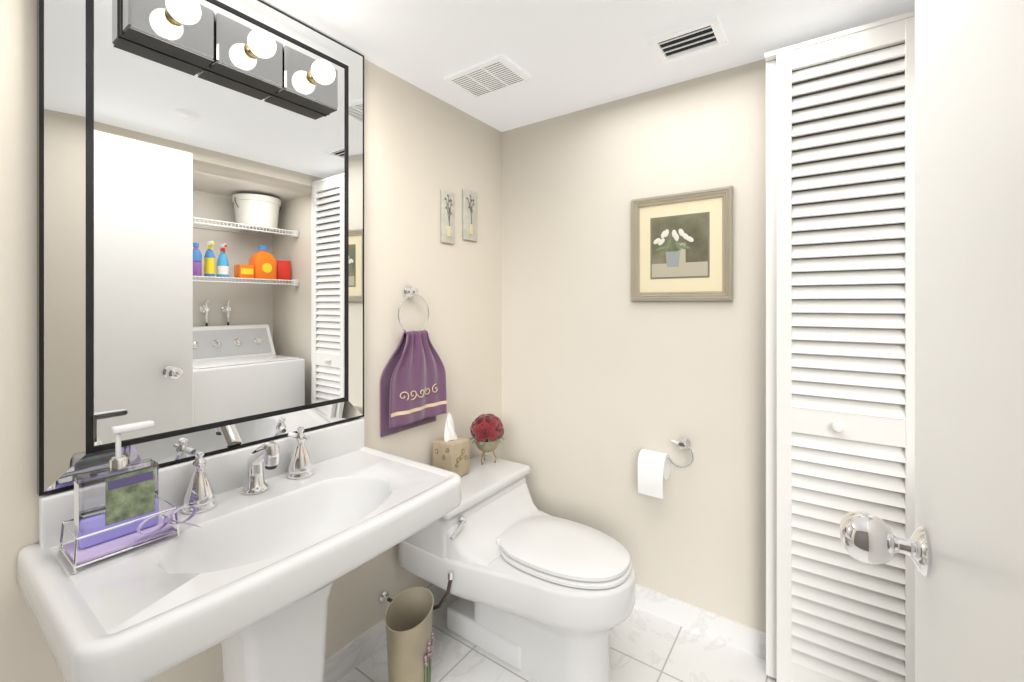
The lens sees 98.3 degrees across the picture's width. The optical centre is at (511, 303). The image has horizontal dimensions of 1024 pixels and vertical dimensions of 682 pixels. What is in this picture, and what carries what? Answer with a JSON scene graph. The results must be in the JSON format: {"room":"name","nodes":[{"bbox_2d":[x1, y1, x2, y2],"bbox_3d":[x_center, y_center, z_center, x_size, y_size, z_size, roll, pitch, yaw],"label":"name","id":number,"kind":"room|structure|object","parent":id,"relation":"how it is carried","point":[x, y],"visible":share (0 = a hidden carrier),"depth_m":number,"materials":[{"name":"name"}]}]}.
{"room":"bathroom","nodes":[
{"label":"bathroom","id":0,"kind":"room"},
{"bbox_2d":[0,0,501,681],"bbox_3d":[-0.807,0.222,1.599,0.100,2.440,2.650,0,0,35],"label":"wall","id":1,"kind":"structure","parent":0,"point":[422,148],"depth_m":1.86,"materials":[{"name":"paint"}]},
{"bbox_2d":[37,0,363,495],"bbox_3d":[-0.855,-0.270,1.407,0.036,1.440,0.896,0,0,35],"label":"mirror","id":2,"kind":"object","parent":1,"relation":"attached to","point":[200,258],"visible":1,"depth_m":1.27,"materials":[{"name":"black glass"}]},
{"bbox_2d":[119,0,337,114],"bbox_3d":[-0.777,-0.765,1.338,0.167,0.146,0.589,0,0,35],"label":"vanity light","id":3,"kind":"object","parent":2,"relation":"attached to","point":[195,32],"visible":1,"depth_m":1.29,"materials":[{"name":"grey metal"}]},
{"bbox_2d":[324,584,450,681],"bbox_3d":[-0.764,1.389,1.562,0.012,0.105,2.438,0,0,35],"label":"baseboard","id":4,"kind":"structure","parent":1,"relation":"attached to","point":[350,656],"depth_m":1.77,"materials":[{"name":"stone"}]},
{"bbox_2d":[380,285,446,436],"bbox_3d":[-0.430,0.238,1.974,0.081,0.645,0.329,0,0,35],"label":"towel ring","id":5,"kind":"object","parent":1,"relation":"attached to","point":[413,386],"visible":1,"depth_m":1.94,"materials":[{"name":"purple fabric"}]},
{"bbox_2d":[379,570,452,609],"bbox_3d":[-0.390,1.148,1.785,0.366,0.232,0.044,0,0,31],"label":"supply hose","id":6,"kind":"object","parent":1,"relation":"attached to","point":[384,597],"visible":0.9,"depth_m":1.71,"materials":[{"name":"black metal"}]},
{"bbox_2d":[441,190,454,243],"bbox_3d":[-0.315,-0.428,2.192,0.018,0.256,0.091,0,0,35],"label":"picture","id":7,"kind":"object","parent":1,"relation":"attached to","point":[447,217],"visible":1,"depth_m":2.18,"materials":[{"name":"stone"}]},
{"bbox_2d":[463,189,476,241],"bbox_3d":[-0.219,-0.465,2.329,0.018,0.263,0.108,0,0,35],"label":"picture","id":8,"kind":"object","parent":1,"relation":"attached to","point":[469,215],"visible":1,"depth_m":2.32,"materials":[{"name":"stone"}]},
{"bbox_2d":[338,594,775,681],"bbox_3d":[0.337,1.492,0.792,2.900,0.100,2.650,0,0,35],"label":"floor","id":9,"kind":"structure","parent":0,"point":[646,646],"depth_m":1.80,"materials":[{"name":"tile"}]},
{"bbox_2d":[17,418,461,681],"bbox_3d":[-0.638,0.949,1.244,0.578,0.986,0.942,0,0,35],"label":"pedestal sink","id":10,"kind":"object","parent":9,"relation":"on","point":[247,581],"visible":1,"depth_m":1.12,"materials":[{"name":"white ceramic"}]},
{"bbox_2d":[58,420,199,573],"bbox_3d":[-0.906,0.433,1.062,0.167,0.278,0.232,0,0,35],"label":"soap dispenser","id":11,"kind":"object","parent":10,"relation":"on","point":[126,514],"visible":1,"depth_m":1.05,"materials":[{"name":"purple plastic"}]},
{"bbox_2d":[181,426,313,513],"bbox_3d":[-0.762,0.490,1.343,0.173,0.166,0.377,0,0,35],"label":"faucet","id":12,"kind":"object","parent":10,"relation":"on","point":[200,494],"visible":0.96,"depth_m":1.31,"materials":[{"name":"silver metal"}]},
{"bbox_2d":[385,587,433,681],"bbox_3d":[-0.371,1.272,1.610,0.185,0.335,0.226,0,0,35],"label":"waste bin","id":13,"kind":"object","parent":9,"relation":"on","point":[408,622],"visible":1,"depth_m":1.56,"materials":[{"name":"metal"}]},
{"bbox_2d":[398,454,635,681],"bbox_3d":[0.049,1.123,1.877,0.951,0.637,0.604,0,0,35],"label":"toilet","id":14,"kind":"object","parent":9,"relation":"on","point":[543,596],"visible":0.92,"depth_m":1.71,"materials":[{"name":"white ceramic"}]},
{"bbox_2d":[433,413,469,476],"bbox_3d":[-0.286,0.653,2.087,0.134,0.300,0.133,0,0,35],"label":"tissue box","id":15,"kind":"object","parent":14,"relation":"on","point":[451,451],"visible":0.88,"depth_m":2.05,"materials":[{"name":"beige cardboard"}]},
{"bbox_2d":[470,413,504,464],"bbox_3d":[-0.126,0.681,2.244,0.180,0.244,0.175,0,0,35],"label":"flower bowl","id":16,"kind":"object","parent":14,"relation":"on","point":[487,431],"visible":1,"depth_m":2.19,"materials":[{"name":"gold metal"}]},
{"bbox_2d":[261,0,914,131],"bbox_3d":[0.337,-1.048,0.792,2.900,0.100,2.650,0,0,35],"label":"ceiling","id":17,"kind":"structure","parent":0,"point":[569,56],"depth_m":1.65,"materials":[{"name":"paint"}]},
{"bbox_2d":[444,54,531,98],"bbox_3d":[-0.108,-0.989,1.944,0.325,0.017,0.220,0,0,35],"label":"ceiling vent","id":18,"kind":"object","parent":17,"relation":"in","point":[492,75],"visible":1,"depth_m":1.92,"materials":[{"name":"white"}]},
{"bbox_2d":[647,15,726,64],"bbox_3d":[0.665,-0.990,1.678,0.245,0.022,0.195,0,0,35],"label":"ceiling vent","id":19,"kind":"object","parent":17,"relation":"in","point":[700,37],"visible":1,"depth_m":1.67,"materials":[{"name":"white metal"}]},
{"bbox_2d":[502,59,765,631],"bbox_3d":[1.113,0.222,1.806,2.800,2.440,0.100,0,0,35],"label":"wall","id":20,"kind":"structure","parent":0,"point":[606,380],"depth_m":2.10,"materials":[{"name":"paint"}]},
{"bbox_2d":[638,436,693,498],"bbox_3d":[0.686,0.722,1.978,0.241,0.261,0.118,0,0,35],"label":"toilet paper holder","id":21,"kind":"object","parent":20,"relation":"attached to","point":[654,467],"visible":1,"depth_m":1.96,"materials":[{"name":"white paper"}]},
{"bbox_2d":[631,186,732,300],"bbox_3d":[0.747,-0.255,1.984,0.438,0.481,0.026,0,0,35],"label":"picture frame","id":22,"kind":"object","parent":20,"relation":"attached to","point":[681,246],"visible":1,"depth_m":1.97,"materials":[{"name":"wood"},{"name":"paper"}]},
{"bbox_2d":[634,584,765,659],"bbox_3d":[0.672,1.389,2.048,1.800,0.105,0.012,0,0,35],"label":"baseboard","id":23,"kind":"structure","parent":20,"relation":"attached to","point":[735,634],"depth_m":1.93,"materials":[{"name":"stone"}]},
{"bbox_2d":[839,0,1023,681],"bbox_3d":[0.472,0.260,0.497,0.156,2.341,0.802,0,0,35],"label":"entry door","id":24,"kind":"structure","parent":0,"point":[962,547],"depth_m":0.51,"materials":[{"name":"white paint"}]},
{"bbox_3d":[1.425,0.263,1.467,0.100,2.357,0.095,0,0,35],"label":"wall","id":25,"kind":"structure","parent":0,"visible":0},
{"bbox_2d":[765,10,914,681],"bbox_3d":[1.149,0.240,1.560,0.448,2.373,0.105,0,0,35],"label":"door","id":26,"kind":"structure","parent":25,"relation":"in","point":[840,275],"depth_m":1.55,"materials":[{"name":"white wood"}]}
]}

